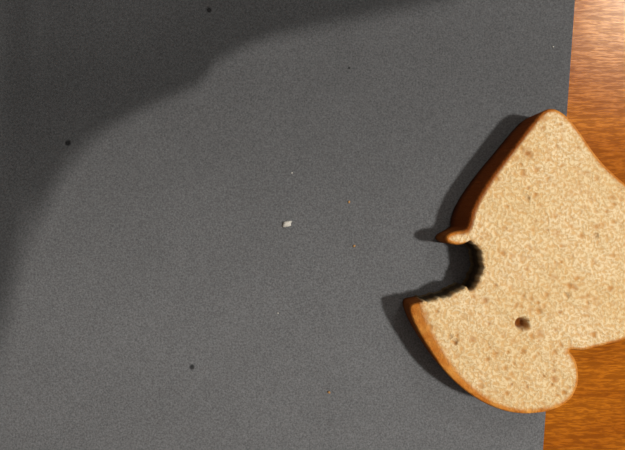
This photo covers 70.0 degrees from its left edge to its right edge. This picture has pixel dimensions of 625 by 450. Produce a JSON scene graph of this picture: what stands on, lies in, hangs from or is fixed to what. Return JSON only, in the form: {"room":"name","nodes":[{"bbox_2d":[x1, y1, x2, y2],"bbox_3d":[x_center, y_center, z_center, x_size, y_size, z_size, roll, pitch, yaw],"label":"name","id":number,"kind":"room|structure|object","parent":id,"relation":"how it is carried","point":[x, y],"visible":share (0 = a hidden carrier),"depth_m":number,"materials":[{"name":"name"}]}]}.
{"room":"kitchen","nodes":[
{"label":"kitchen","id":0,"kind":"room"},
{"bbox_3d":[0.100,0.000,1.047,4.400,0.100,4.000,0,90,0],"label":"floor","id":1,"kind":"structure","parent":0,"visible":0},
{"bbox_2d":[543,0,624,449],"bbox_3d":[0.150,0.050,0.622,1.500,0.750,0.900,0,90,0],"label":"wooden dining table","id":2,"kind":"object","parent":1,"relation":"on","point":[593,418],"visible":0.02,"depth_m":0.25,"materials":[{"name":"brown wood"}]},
{"bbox_2d":[0,0,574,449],"bbox_3d":[-0.093,-0.028,0.246,0.460,0.001,0.330,4,90,0],"label":"placemat","id":3,"kind":"object","parent":2,"relation":"on","point":[150,150],"visible":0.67,"depth_m":0.24,"materials":[{"name":"grey fabric"}]},
{"bbox_2d":[282,221,291,226],"bbox_3d":[-0.014,-0.001,0.244,0.006,0.002,0.003,-17,90,0],"label":"crumb","id":4,"kind":"object","parent":3,"relation":"on","point":[286,223],"visible":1,"depth_m":0.24,"materials":[{"name":"white food"}]},
{"bbox_2d":[402,109,624,412],"bbox_3d":[0.113,0.026,0.235,0.133,0.020,0.120,-43,90,0],"label":"bread slice","id":5,"kind":"object","parent":3,"relation":"on","point":[541,224],"visible":1,"depth_m":0.23,"materials":[{"name":"beige food"}]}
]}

